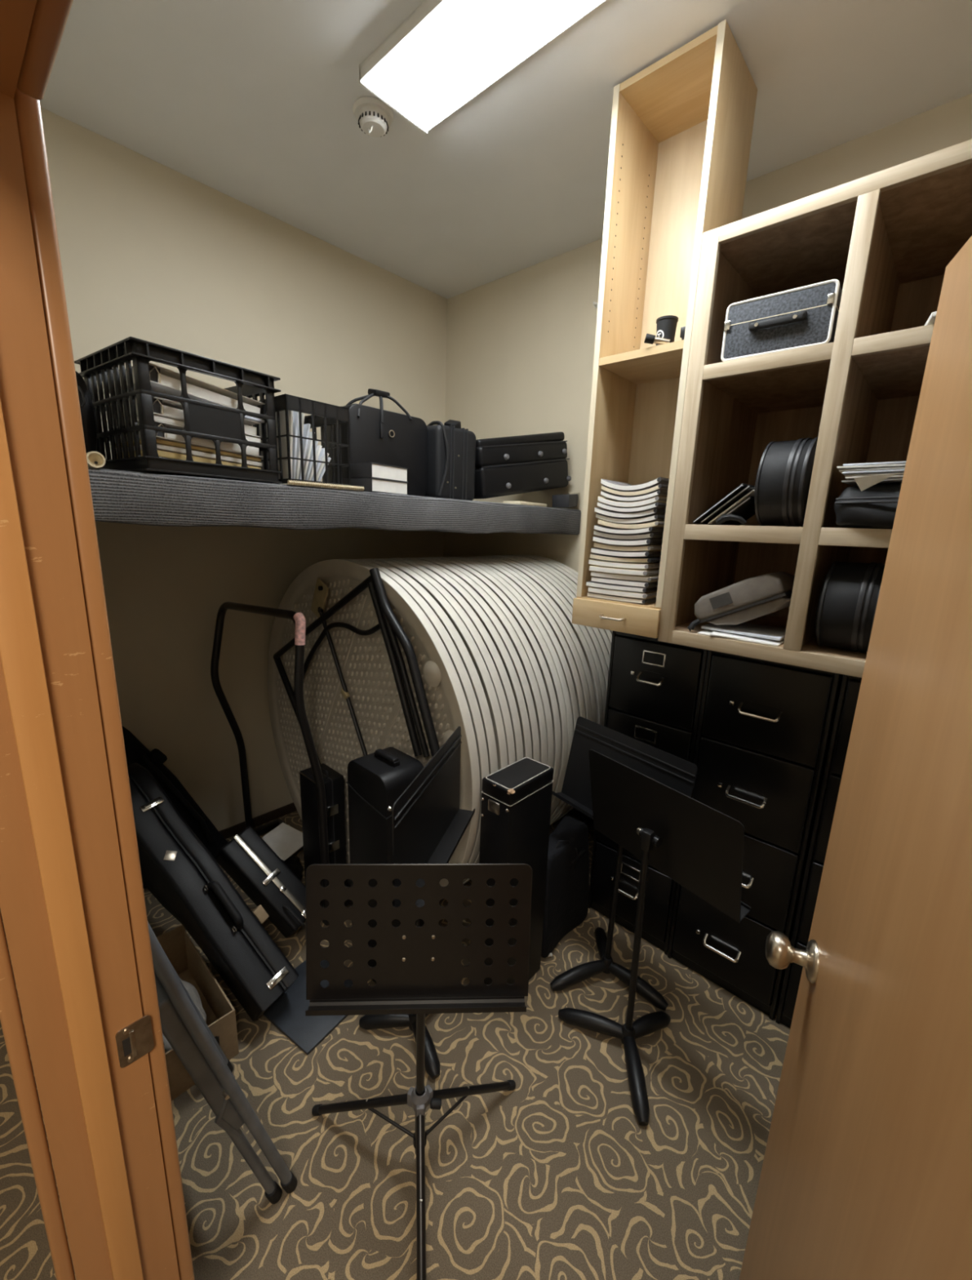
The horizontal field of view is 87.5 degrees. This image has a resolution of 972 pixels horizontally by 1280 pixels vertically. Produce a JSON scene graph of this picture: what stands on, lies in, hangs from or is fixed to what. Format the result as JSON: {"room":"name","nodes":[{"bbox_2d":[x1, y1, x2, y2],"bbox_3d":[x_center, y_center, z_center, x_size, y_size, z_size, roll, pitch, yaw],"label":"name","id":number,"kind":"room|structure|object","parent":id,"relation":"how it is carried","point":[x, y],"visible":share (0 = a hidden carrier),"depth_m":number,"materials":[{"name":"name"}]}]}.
{"room":"music storage room","nodes":[
{"label":"music storage room","id":0,"kind":"room"},
{"bbox_2d":[40,106,447,831],"bbox_3d":[-1.105,-0.484,2.673,0.100,3.020,2.494,13,17,41],"label":"wall","id":1,"kind":"structure","parent":0,"point":[150,251],"depth_m":2.38,"materials":[{"name":"beige paint"}]},
{"bbox_2d":[218,802,297,839],"bbox_3d":[-1.110,0.970,2.965,0.012,0.055,2.282,13,17,41],"label":"baseboard","id":2,"kind":"structure","parent":1,"relation":"attached to","point":[233,830],"depth_m":2.81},
{"bbox_2d":[88,467,581,534],"bbox_3d":[-0.654,-0.565,2.257,1.076,0.135,2.256,13,17,41],"label":"shelf","id":3,"kind":"object","parent":1,"relation":"attached to","point":[118,496],"visible":0.93,"depth_m":1.55,"materials":[{"name":"grey carpet"}]},
{"bbox_2d":[75,370,97,453],"bbox_3d":[-1.178,-0.594,1.346,0.375,0.283,0.187,13,17,41],"label":"case","id":4,"kind":"object","parent":3,"relation":"on","point":[87,412],"visible":0.12,"depth_m":1.30,"materials":[{"name":"black plastic"}]},
{"bbox_2d":[74,336,282,483],"bbox_3d":[-0.880,-0.628,1.487,0.378,0.300,0.390,11,15,34],"label":"crate","id":5,"kind":"object","parent":3,"relation":"on","point":[218,424],"visible":0.76,"depth_m":1.35,"materials":[{"name":"black plastic"}]},
{"label":"folder","id":6,"kind":"object","parent":5,"relation":"in","visible":0},
{"bbox_2d":[116,449,261,469],"bbox_3d":[-0.872,-0.518,1.492,0.250,0.029,0.300,11,15,34],"label":"folder","id":7,"kind":"object","parent":6,"relation":"on","point":[163,454],"visible":0.12,"depth_m":1.38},
{"bbox_2d":[115,444,262,466],"bbox_3d":[-0.869,-0.535,1.492,0.250,0.025,0.300,11,15,34],"label":"folder","id":8,"kind":"object","parent":7,"relation":"on","point":[161,447],"visible":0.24,"depth_m":1.41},
{"bbox_2d":[115,438,261,462],"bbox_3d":[-0.869,-0.548,1.487,0.250,0.024,0.300,11,15,34],"label":"folder","id":9,"kind":"object","parent":8,"relation":"on","point":[158,441],"visible":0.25,"depth_m":1.40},
{"bbox_2d":[113,420,263,457],"bbox_3d":[-0.863,-0.575,1.482,0.260,0.054,0.302,11,15,34],"label":"ring binder","id":10,"kind":"object","parent":9,"relation":"on","point":[252,451],"visible":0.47,"depth_m":1.39,"materials":[{"name":"white paper"}]},
{"bbox_2d":[112,415,261,442],"bbox_3d":[-0.865,-0.602,1.476,0.250,0.025,0.300,11,15,34],"label":"folder","id":11,"kind":"object","parent":10,"relation":"on","point":[156,417],"visible":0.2,"depth_m":1.33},
{"bbox_2d":[111,396,261,438],"bbox_3d":[-0.865,-0.631,1.470,0.260,0.056,0.302,11,15,34],"label":"ring binder","id":12,"kind":"object","parent":11,"relation":"on","point":[162,407],"visible":0.2,"depth_m":1.33,"materials":[{"name":"white paper"}]},
{"bbox_2d":[116,395,264,422],"bbox_3d":[-0.856,-0.656,1.464,0.250,0.022,0.315,11,15,34],"label":"folder","id":13,"kind":"object","parent":12,"relation":"on","point":[246,417],"visible":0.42,"depth_m":1.49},
{"bbox_2d":[107,362,265,419],"bbox_3d":[-0.855,-0.694,1.457,0.260,0.079,0.318,11,15,34],"label":"ring binder","id":14,"kind":"object","parent":13,"relation":"on","point":[162,380],"visible":0.48,"depth_m":1.36,"materials":[{"name":"white paper"}]},
{"bbox_2d":[253,393,351,486],"bbox_3d":[-0.646,-0.651,1.722,0.300,0.258,0.225,12,16,38],"label":"wire crate","id":15,"kind":"object","parent":3,"relation":"on","point":[323,415],"visible":0.56,"depth_m":1.62,"materials":[{"name":"black plastic"}]},
{"bbox_2d":[258,409,293,479],"bbox_3d":[-0.690,-0.628,1.654,0.215,0.225,0.023,12,16,38],"label":"sheet","id":16,"kind":"object","parent":15,"relation":"in","point":[282,414],"visible":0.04,"depth_m":1.61,"materials":[{"name":"white paper"}]},
{"bbox_2d":[320,388,427,496],"bbox_3d":[-0.444,-0.792,2.066,0.212,0.406,0.389,13,17,41],"label":"instrument case","id":17,"kind":"object","parent":3,"relation":"on","point":[379,436],"visible":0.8,"depth_m":1.98,"materials":[{"name":"black leather"}]},
{"bbox_2d":[342,477,408,494],"bbox_3d":[-0.405,-0.562,1.867,0.148,0.046,0.186,10,15,32],"label":"book","id":18,"kind":"object","parent":3,"relation":"on","point":[370,484],"visible":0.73,"depth_m":1.80,"materials":[{"name":"white paper"}]},
{"bbox_2d":[342,462,408,482],"bbox_3d":[-0.404,-0.611,1.861,0.148,0.050,0.186,10,15,32],"label":"book","id":19,"kind":"object","parent":18,"relation":"on","point":[358,470],"visible":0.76,"depth_m":1.79,"materials":[{"name":"white paper"}]},
{"bbox_2d":[424,419,475,500],"bbox_3d":[-0.210,-0.804,2.281,0.279,0.349,0.241,13,17,41],"label":"bag","id":20,"kind":"object","parent":3,"relation":"on","point":[451,448],"visible":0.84,"depth_m":2.18,"materials":[{"name":"black fabric"}]},
{"bbox_2d":[474,431,571,498],"bbox_3d":[0.135,-0.885,2.564,0.624,0.364,0.258,-9,17,-40],"label":"case","id":21,"kind":"object","parent":3,"relation":"on","point":[522,464],"visible":0.88,"depth_m":2.45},
{"bbox_2d":[0,810,790,1279],"bbox_3d":[-0.398,1.519,0.869,5.200,0.050,4.694,13,17,41],"label":"floor","id":22,"kind":"structure","parent":0,"point":[557,1175],"depth_m":1.40,"materials":[{"name":"brown carpet"}]},
{"bbox_2d":[122,725,227,888],"bbox_3d":[-1.530,0.630,2.230,0.193,0.988,0.690,13,17,41],"label":"bag","id":23,"kind":"object","parent":22,"relation":"on","point":[188,809],"visible":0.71,"depth_m":2.28,"materials":[{"name":"black fabric"}]},
{"bbox_2d":[156,924,239,1101],"bbox_3d":[-1.027,1.193,1.651,0.451,0.199,0.240,13,17,41],"label":"cardboard box","id":24,"kind":"object","parent":22,"relation":"on","point":[179,948],"visible":0.23,"depth_m":1.71,"materials":[{"name":"brown"}]},
{"bbox_2d":[127,762,298,1021],"bbox_3d":[-1.098,0.866,1.842,0.996,0.703,0.198,9,14,28],"label":"guitar case","id":25,"kind":"object","parent":22,"relation":"on","point":[177,868],"visible":0.92,"depth_m":1.74,"materials":[{"name":"black leather"}]},
{"bbox_2d":[147,921,297,1204],"bbox_3d":[-0.708,0.918,1.240,0.430,0.946,0.264,13,17,41],"label":"folded stand legs","id":26,"kind":"object","parent":22,"relation":"on","point":[184,1026],"visible":0.7,"depth_m":1.09,"materials":[{"name":"grey metal"}]},
{"bbox_2d":[215,826,306,937],"bbox_3d":[-0.870,0.964,2.029,0.420,0.388,0.165,6,13,16],"label":"case","id":27,"kind":"object","parent":22,"relation":"on","point":[247,859],"visible":0.88,"depth_m":1.98,"materials":[{"name":"leather"}]},
{"bbox_2d":[210,601,351,925],"bbox_3d":[-0.907,0.480,2.265,0.800,1.331,0.288,13,17,41],"label":"trolley","id":28,"kind":"object","parent":22,"relation":"on","point":[299,620],"visible":0.72,"depth_m":2.05,"materials":[{"name":"black metal"}]},
{"bbox_2d":[262,960,352,1055],"bbox_3d":[-0.614,1.269,1.805,0.300,0.011,0.280,10,15,32],"label":"board","id":29,"kind":"object","parent":22,"relation":"on","point":[287,1013],"visible":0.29,"depth_m":1.72,"materials":[{"name":"plastic"}]},
{"bbox_2d":[298,763,346,906],"bbox_3d":[-0.711,0.852,2.233,0.181,0.633,0.119,13,17,41],"label":"instrument case","id":30,"kind":"object","parent":22,"relation":"on","point":[334,784],"visible":0.59,"depth_m":2.17,"materials":[{"name":"black fabric"}]},
{"bbox_2d":[267,559,479,886],"bbox_3d":[-0.597,0.415,2.183,1.506,1.506,0.076,13,17,41],"label":"folding table","id":31,"kind":"object","parent":22,"relation":"on","point":[378,674],"visible":0.56,"depth_m":2.03,"materials":[{"name":"white plastic"}]},
{"bbox_2d":[346,746,424,983],"bbox_3d":[-0.360,0.823,1.857,0.241,0.878,0.176,13,17,41],"label":"case","id":32,"kind":"object","parent":22,"relation":"on","point":[376,780],"visible":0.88,"depth_m":1.74,"materials":[{"name":"leather"}]},
{"bbox_2d":[359,726,475,1079],"bbox_3d":[-0.263,0.819,1.530,0.321,1.038,0.516,5,13,14],"label":"music stand","id":33,"kind":"object","parent":22,"relation":"on","point":[428,824],"visible":0.69,"depth_m":1.46,"materials":[{"name":"black metal"}]},
{"bbox_2d":[305,863,533,1279],"bbox_3d":[-0.156,0.969,1.173,0.594,0.912,0.496,0,13,-8],"label":"music stand","id":34,"kind":"object","parent":22,"relation":"on","point":[420,971],"visible":1,"depth_m":1.16,"materials":[{"name":"black metal"}]},
{"bbox_2d":[350,559,489,863],"bbox_3d":[-0.553,0.408,2.230,1.506,1.506,0.038,13,17,41],"label":"folding table","id":35,"kind":"object","parent":22,"relation":"on","point":[471,700],"visible":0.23,"depth_m":1.75,"materials":[{"name":"white plastic"}]},
{"bbox_2d":[359,559,497,882],"bbox_3d":[-0.522,0.401,2.268,1.506,1.506,0.038,13,17,41],"label":"folding table","id":36,"kind":"object","parent":22,"relation":"on","point":[467,660],"visible":0.19,"depth_m":1.79,"materials":[{"name":"white plastic"}]},
{"bbox_2d":[368,558,507,884],"bbox_3d":[-0.486,0.395,2.298,1.506,1.506,0.038,13,17,41],"label":"folding table","id":37,"kind":"object","parent":22,"relation":"on","point":[481,668],"visible":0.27,"depth_m":1.82,"materials":[{"name":"white plastic"}]},
{"bbox_2d":[375,558,515,765],"bbox_3d":[-0.457,0.388,2.333,1.506,1.506,0.038,13,17,41],"label":"folding table","id":38,"kind":"object","parent":22,"relation":"on","point":[484,652],"visible":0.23,"depth_m":1.84,"materials":[{"name":"white plastic"}]},
{"bbox_2d":[386,558,523,761],"bbox_3d":[-0.426,0.382,2.369,1.506,1.506,0.038,13,17,41],"label":"folding table","id":39,"kind":"object","parent":22,"relation":"on","point":[485,636],"visible":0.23,"depth_m":1.89,"materials":[{"name":"white plastic"}]},
{"bbox_2d":[395,557,532,759],"bbox_3d":[-0.392,0.374,2.402,1.506,1.506,0.038,13,17,41],"label":"folding table","id":40,"kind":"object","parent":22,"relation":"on","point":[500,647],"visible":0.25,"depth_m":1.92,"materials":[{"name":"white plastic"}]},
{"bbox_2d":[408,558,539,761],"bbox_3d":[-0.359,0.370,2.436,1.506,1.506,0.038,13,17,41],"label":"folding table","id":41,"kind":"object","parent":22,"relation":"on","point":[517,665],"visible":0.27,"depth_m":1.95,"materials":[{"name":"white plastic"}]},
{"bbox_2d":[404,557,547,764],"bbox_3d":[-0.326,0.362,2.469,1.506,1.506,0.038,13,17,41],"label":"folding table","id":42,"kind":"object","parent":22,"relation":"on","point":[520,651],"visible":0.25,"depth_m":1.99,"materials":[{"name":"white plastic"}]},
{"bbox_2d":[422,557,553,767],"bbox_3d":[-0.296,0.356,2.505,1.506,1.506,0.038,13,17,41],"label":"folding table","id":43,"kind":"object","parent":22,"relation":"on","point":[513,623],"visible":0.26,"depth_m":2.01,"materials":[{"name":"white plastic"}]},
{"bbox_2d":[431,557,560,799],"bbox_3d":[-0.262,0.349,2.538,1.506,1.506,0.038,13,17,41],"label":"folding table","id":44,"kind":"object","parent":22,"relation":"on","point":[541,662],"visible":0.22,"depth_m":2.05,"materials":[{"name":"white plastic"}]},
{"bbox_2d":[430,556,568,812],"bbox_3d":[-0.228,0.342,2.573,1.506,1.506,0.038,13,17,41],"label":"folding table","id":45,"kind":"object","parent":22,"relation":"on","point":[544,648],"visible":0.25,"depth_m":2.09,"materials":[{"name":"white plastic"}]},
{"bbox_2d":[444,556,573,816],"bbox_3d":[-0.200,0.335,2.610,1.506,1.506,0.038,13,17,41],"label":"folding table","id":46,"kind":"object","parent":22,"relation":"on","point":[551,648],"visible":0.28,"depth_m":2.11,"materials":[{"name":"white plastic"}]},
{"bbox_2d":[479,756,553,984],"bbox_3d":[0.098,0.863,1.819,0.134,0.847,0.246,13,17,41],"label":"case","id":47,"kind":"object","parent":22,"relation":"on","point":[517,797],"visible":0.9,"depth_m":1.72,"materials":[{"name":"leather"}]},
{"bbox_2d":[453,556,578,821],"bbox_3d":[-0.169,0.330,2.644,1.506,1.506,0.038,13,17,41],"label":"folding table","id":48,"kind":"object","parent":22,"relation":"on","point":[544,623],"visible":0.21,"depth_m":2.16,"materials":[{"name":"white plastic"}]},
{"bbox_2d":[459,556,586,823],"bbox_3d":[-0.134,0.323,2.677,1.506,1.506,0.038,13,17,41],"label":"folding table","id":49,"kind":"object","parent":22,"relation":"on","point":[578,689],"visible":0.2,"depth_m":2.20,"materials":[{"name":"white plastic"}]},
{"bbox_2d":[468,556,591,824],"bbox_3d":[-0.102,0.318,2.709,1.506,1.506,0.038,13,17,41],"label":"folding table","id":50,"kind":"object","parent":22,"relation":"on","point":[565,633],"visible":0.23,"depth_m":2.23,"materials":[{"name":"white plastic"}]},
{"bbox_2d":[475,556,596,817],"bbox_3d":[-0.072,0.311,2.747,1.506,1.506,0.038,13,17,41],"label":"folding table","id":51,"kind":"object","parent":22,"relation":"on","point":[553,605],"visible":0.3,"depth_m":2.25,"materials":[{"name":"white plastic"}]},
{"bbox_2d":[475,555,604,822],"bbox_3d":[-0.035,0.305,2.779,1.506,1.506,0.038,13,17,41],"label":"folding table","id":52,"kind":"object","parent":22,"relation":"on","point":[598,697],"visible":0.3,"depth_m":2.30,"materials":[{"name":"white plastic"}]},
{"bbox_2d":[482,555,606,809],"bbox_3d":[-0.006,0.297,2.814,1.506,1.506,0.038,13,17,41],"label":"folding table","id":53,"kind":"object","parent":22,"relation":"on","point":[589,642],"visible":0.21,"depth_m":2.32,"materials":[{"name":"white plastic"}]},
{"bbox_2d":[493,555,608,693],"bbox_3d":[0.026,0.290,2.849,1.506,1.506,0.038,13,17,41],"label":"folding table","id":54,"kind":"object","parent":22,"relation":"on","point":[605,671],"visible":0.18,"depth_m":2.38,"materials":[{"name":"white plastic"}]},
{"bbox_2d":[493,555,611,657],"bbox_3d":[0.090,0.276,2.918,1.506,1.506,0.038,13,17,41],"label":"folding table","id":55,"kind":"object","parent":22,"relation":"on","point":[607,644],"visible":0.1,"depth_m":2.52,"materials":[{"name":"white plastic"}]},
{"bbox_2d":[502,555,609,810],"bbox_3d":[0.058,0.284,2.883,1.506,1.506,0.038,13,17,41],"label":"folding table","id":56,"kind":"object","parent":22,"relation":"on","point":[600,640],"visible":0.14,"depth_m":2.44,"materials":[{"name":"white plastic"}]},
{"bbox_2d":[541,815,589,958],"bbox_3d":[0.299,0.998,2.093,0.152,0.477,0.342,13,17,41],"label":"instrument case","id":57,"kind":"object","parent":22,"relation":"on","point":[567,878],"visible":0.68,"depth_m":2.03,"materials":[{"name":"black fabric"}]},
{"bbox_2d":[550,716,697,1010],"bbox_3d":[0.411,0.818,1.837,0.348,0.953,0.521,-4,14,-25],"label":"music stand","id":58,"kind":"object","parent":22,"relation":"on","point":[675,772],"visible":0.68,"depth_m":1.88,"materials":[{"name":"black metal"}]},
{"bbox_2d":[588,631,708,955],"bbox_3d":[0.797,0.564,2.216,0.369,1.304,0.624,13,17,41],"label":"file cabinet","id":59,"kind":"object","parent":22,"relation":"on","point":[655,687],"visible":0.46,"depth_m":1.98,"materials":[{"name":"black metal"}]},
{"bbox_2d":[572,19,757,638],"bbox_3d":[0.578,-0.886,1.755,0.340,1.706,0.334,13,17,41],"label":"shelf unit","id":60,"kind":"object","parent":59,"relation":"on","point":[682,126],"visible":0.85,"depth_m":1.74,"materials":[{"name":"brown wood"}]},
{"bbox_2d":[587,591,656,604],"bbox_3d":[0.535,-0.165,1.914,0.232,0.017,0.201,13,17,41],"label":"book","id":61,"kind":"object","parent":60,"relation":"on","point":[642,601],"visible":0.52,"depth_m":1.83,"materials":[{"name":"white paper"}]},
{"bbox_2d":[587,586,657,599],"bbox_3d":[0.536,-0.183,1.904,0.232,0.019,0.201,13,17,40],"label":"book","id":62,"kind":"object","parent":61,"relation":"on","point":[593,589],"visible":0.5,"depth_m":1.82,"materials":[{"name":"white paper"}]},
{"bbox_2d":[586,581,657,592],"bbox_3d":[0.530,-0.204,1.905,0.236,0.018,0.201,13,16,39],"label":"book","id":63,"kind":"object","parent":62,"relation":"on","point":[592,584],"visible":0.62,"depth_m":1.82,"materials":[{"name":"white paper"}]},
{"bbox_2d":[591,576,657,587],"bbox_3d":[0.545,-0.221,1.894,0.226,0.018,0.201,14,17,42],"label":"book","id":64,"kind":"object","parent":63,"relation":"on","point":[602,580],"visible":0.52,"depth_m":1.81,"materials":[{"name":"white paper"}]},
{"bbox_2d":[591,571,658,582],"bbox_3d":[0.544,-0.240,1.892,0.234,0.018,0.201,13,16,39],"label":"book","id":65,"kind":"object","parent":64,"relation":"on","point":[620,576],"visible":0.53,"depth_m":1.81,"materials":[{"name":"white paper"}]},
{"bbox_2d":[589,565,659,576],"bbox_3d":[0.536,-0.261,1.887,0.228,0.020,0.201,13,17,41],"label":"book","id":66,"kind":"object","parent":65,"relation":"on","point":[645,572],"visible":0.62,"depth_m":1.81,"materials":[{"name":"white paper"}]},
{"bbox_2d":[588,559,660,568],"bbox_3d":[0.537,-0.284,1.891,0.236,0.021,0.201,13,17,41],"label":"book","id":67,"kind":"object","parent":66,"relation":"on","point":[593,562],"visible":0.7,"depth_m":1.81,"materials":[{"name":"white paper"}]},
{"bbox_2d":[590,553,660,563],"bbox_3d":[0.541,-0.303,1.885,0.236,0.022,0.201,13,17,40],"label":"book","id":68,"kind":"object","parent":67,"relation":"on","point":[595,556],"visible":0.62,"depth_m":1.81,"materials":[{"name":"beige paper"}]},
{"bbox_2d":[591,547,661,556],"bbox_3d":[0.541,-0.323,1.877,0.230,0.024,0.201,14,17,43],"label":"book","id":69,"kind":"object","parent":68,"relation":"on","point":[595,550],"visible":0.82,"depth_m":1.80,"materials":[{"name":"white paper"}]},
{"bbox_2d":[594,542,662,551],"bbox_3d":[0.549,-0.342,1.871,0.226,0.024,0.201,14,17,43],"label":"book","id":70,"kind":"object","parent":69,"relation":"on","point":[620,548],"visible":0.76,"depth_m":1.80,"materials":[{"name":"beige paper"}]},
{"bbox_2d":[593,536,662,546],"bbox_3d":[0.544,-0.361,1.865,0.226,0.028,0.201,14,17,42],"label":"book","id":71,"kind":"object","parent":70,"relation":"on","point":[597,539],"visible":0.75,"depth_m":1.78,"materials":[{"name":"white paper"}]},
{"bbox_2d":[593,530,663,539],"bbox_3d":[0.549,-0.382,1.863,0.232,0.028,0.201,14,17,42],"label":"book","id":72,"kind":"object","parent":71,"relation":"on","point":[611,535],"visible":0.72,"depth_m":1.78,"materials":[{"name":"white paper"}]},
{"bbox_2d":[594,524,663,534],"bbox_3d":[0.545,-0.400,1.852,0.226,0.029,0.201,14,17,42],"label":"book","id":73,"kind":"object","parent":72,"relation":"on","point":[602,528],"visible":0.76,"depth_m":1.77,"materials":[{"name":"white paper"}]},
{"bbox_2d":[597,519,664,528],"bbox_3d":[0.555,-0.417,1.843,0.225,0.030,0.201,13,16,39],"label":"book","id":74,"kind":"object","parent":73,"relation":"on","point":[655,524],"visible":0.67,"depth_m":1.76,"materials":[{"name":"beige paper"}]},
{"bbox_2d":[595,513,665,524],"bbox_3d":[0.553,-0.438,1.847,0.236,0.034,0.201,13,17,40],"label":"book","id":75,"kind":"object","parent":74,"relation":"on","point":[656,517],"visible":0.71,"depth_m":1.77,"materials":[{"name":"white paper"}]},
{"bbox_2d":[595,507,666,519],"bbox_3d":[0.547,-0.458,1.842,0.234,0.035,0.201,13,16,39],"label":"book","id":76,"kind":"object","parent":75,"relation":"on","point":[600,510],"visible":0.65,"depth_m":1.76,"materials":[{"name":"white paper"}]},
{"bbox_2d":[597,502,666,512],"bbox_3d":[0.553,-0.474,1.831,0.230,0.035,0.201,13,17,41],"label":"book","id":77,"kind":"object","parent":76,"relation":"on","point":[660,505],"visible":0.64,"depth_m":1.75,"materials":[{"name":"white paper"}]},
{"bbox_2d":[597,495,666,507],"bbox_3d":[0.556,-0.495,1.835,0.230,0.039,0.201,13,17,41],"label":"book","id":78,"kind":"object","parent":77,"relation":"on","point":[606,500],"visible":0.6,"depth_m":1.75,"materials":[{"name":"white paper"}]},
{"bbox_2d":[600,489,667,502],"bbox_3d":[0.563,-0.512,1.825,0.225,0.038,0.201,14,17,42],"label":"book","id":79,"kind":"object","parent":78,"relation":"on","point":[661,493],"visible":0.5,"depth_m":1.75,"materials":[{"name":"white paper"}]},
{"bbox_2d":[601,483,668,497],"bbox_3d":[0.564,-0.530,1.819,0.227,0.040,0.201,14,17,42],"label":"book","id":80,"kind":"object","parent":79,"relation":"on","point":[660,486],"visible":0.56,"depth_m":1.74,"materials":[{"name":"beige paper"}]},
{"bbox_2d":[600,476,669,491],"bbox_3d":[0.561,-0.550,1.817,0.226,0.044,0.201,14,17,42],"label":"book","id":81,"kind":"object","parent":80,"relation":"on","point":[620,486],"visible":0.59,"depth_m":1.74,"materials":[{"name":"white paper"}]},
{"bbox_2d":[655,315,678,346],"bbox_3d":[0.584,-0.990,1.651,0.068,0.094,0.068,13,17,41],"label":"cup","id":82,"kind":"object","parent":60,"relation":"on","point":[666,326],"visible":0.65,"depth_m":1.62,"materials":[{"name":"black plastic"}]},
{"bbox_2d":[558,749,751,1125],"bbox_3d":[0.509,0.868,1.573,0.336,0.977,0.517,-5,15,-30],"label":"music stand","id":83,"kind":"object","parent":22,"relation":"on","point":[697,846],"visible":1,"depth_m":1.48,"materials":[{"name":"black metal"}]},
{"bbox_2d":[667,649,843,1020],"bbox_3d":[1.074,0.630,1.963,0.382,1.304,0.632,13,17,41],"label":"file cabinet","id":84,"kind":"object","parent":22,"relation":"on","point":[765,729],"visible":0.74,"depth_m":1.72,"materials":[{"name":"black metal"}]},
{"bbox_2d":[775,674,862,1028],"bbox_3d":[1.361,0.698,1.707,0.382,1.304,0.632,13,17,41],"label":"file cabinet","id":85,"kind":"object","parent":22,"relation":"on","point":[851,685],"visible":0.11,"depth_m":1.60,"materials":[{"name":"black metal"}]},
{"bbox_3d":[-0.991,1.073,2.386,0.334,0.115,0.222,13,17,41],"label":"bag","id":86,"kind":"object","parent":22,"relation":"on","visible":0,"materials":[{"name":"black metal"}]},
{"bbox_2d":[262,822,303,861],"bbox_3d":[-0.979,0.974,2.428,0.210,0.062,0.189,8,14,26],"label":"folded paper","id":87,"kind":"object","parent":86,"relation":"on","point":[284,840],"visible":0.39,"depth_m":2.43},
{"bbox_2d":[40,0,971,298],"bbox_3d":[0.213,-1.688,1.203,3.550,0.060,2.494,13,17,41],"label":"ceiling","id":88,"kind":"structure","parent":0,"point":[251,101],"depth_m":1.68,"materials":[{"name":"white paint"}]},
{"bbox_2d":[352,95,393,137],"bbox_3d":[-0.384,-1.762,1.734,0.136,0.068,0.136,13,17,41],"label":"smoke detector","id":89,"kind":"object","parent":88,"relation":"attached to","point":[375,117],"visible":0.99,"depth_m":1.70,"materials":[{"name":"white plastic"}]},
{"bbox_2d":[359,0,605,134],"bbox_3d":[0.126,-1.651,1.275,1.154,0.050,0.270,13,17,41],"label":"ceiling light","id":90,"kind":"object","parent":88,"relation":"attached to","point":[445,53],"visible":1,"depth_m":1.44,"materials":[{"name":"white plastic"}]},
{"bbox_2d":[443,93,971,572],"bbox_3d":[0.973,-0.352,2.404,3.350,3.020,0.100,13,17,41],"label":"wall","id":91,"kind":"structure","parent":0,"point":[521,344],"depth_m":2.72,"materials":[{"name":"beige paint"}]},
{"bbox_2d":[657,139,971,677],"bbox_3d":[1.129,-0.567,1.587,0.798,1.216,0.668,13,17,41],"label":"cubby shelf","id":92,"kind":"object","parent":91,"relation":"attached to","point":[889,237],"visible":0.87,"depth_m":1.52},
{"bbox_2d":[715,496,755,525],"bbox_3d":[0.841,-0.419,1.657,0.099,0.085,0.221,13,17,41],"label":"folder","id":93,"kind":"object","parent":92,"relation":"on","point":[745,508],"visible":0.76,"depth_m":1.61,"materials":[{"name":"black plastic"}]},
{"bbox_2d":[697,629,784,646],"bbox_3d":[0.838,-0.019,1.647,0.235,0.010,0.212,12,16,39],"label":"sheaf","id":94,"kind":"object","parent":92,"relation":"on","point":[706,632],"visible":0.49,"depth_m":1.59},
{"bbox_2d":[701,622,786,640],"bbox_3d":[0.866,-0.036,1.676,0.235,0.008,0.200,13,17,41],"label":"sheaf","id":95,"kind":"object","parent":94,"relation":"on","point":[743,628],"visible":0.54,"depth_m":1.64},
{"bbox_2d":[687,571,795,631],"bbox_3d":[0.842,-0.121,1.647,0.274,0.206,0.227,13,17,41],"label":"instrument case","id":96,"kind":"object","parent":92,"relation":"in","point":[748,599],"visible":0.92,"depth_m":1.57,"materials":[{"name":"grey fabric"}]},
{"bbox_2d":[720,279,842,361],"bbox_3d":[0.863,-0.886,1.470,0.274,0.154,0.245,13,17,40],"label":"case","id":97,"kind":"object","parent":92,"relation":"on","point":[806,316],"visible":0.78,"depth_m":1.38,"materials":[{"name":"grey"}]},
{"bbox_2d":[754,436,817,527],"bbox_3d":[0.917,-0.470,1.528,0.142,0.255,0.255,13,17,41],"label":"case","id":98,"kind":"object","parent":92,"relation":"on","point":[784,472],"visible":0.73,"depth_m":1.45,"materials":[{"name":"black fabric"}]},
{"bbox_2d":[815,560,884,653],"bbox_3d":[1.070,-0.096,1.461,0.165,0.257,0.257,13,17,41],"label":"case","id":99,"kind":"object","parent":92,"relation":"in","point":[849,595],"visible":0.73,"depth_m":1.39,"materials":[{"name":"plastic"}]},
{"bbox_2d":[834,484,902,528],"bbox_3d":[1.079,-0.355,1.364,0.221,0.112,0.267,13,17,41],"label":"bag","id":100,"kind":"object","parent":92,"relation":"on","point":[874,507],"visible":0.48,"depth_m":1.30,"materials":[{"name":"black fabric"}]},
{"bbox_3d":[-0.646,-0.021,0.681,3.350,3.020,0.112,13,17,41],"label":"wall","id":101,"kind":"structure","parent":0,"visible":0},
{"bbox_2d":[0,0,73,100],"bbox_3d":[-0.136,-0.445,0.122,0.914,0.090,0.151,13,17,41],"label":"trim","id":102,"kind":"structure","parent":101,"relation":"attached to","point":[32,31],"depth_m":0.41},
{"bbox_2d":[0,88,195,1279],"bbox_3d":[-0.531,0.454,0.666,0.094,2.108,0.151,13,17,41],"label":"trim","id":103,"kind":"structure","parent":101,"relation":"attached to","point":[73,906],"depth_m":0.59,"materials":[{"name":"wood"}]},
{"bbox_2d":[738,235,971,1279],"bbox_3d":[0.393,0.553,0.521,0.118,2.016,0.906,8,14,24],"label":"door","id":104,"kind":"structure","parent":101,"relation":"in","point":[866,1173],"depth_m":0.60,"materials":[{"name":"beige wood"}]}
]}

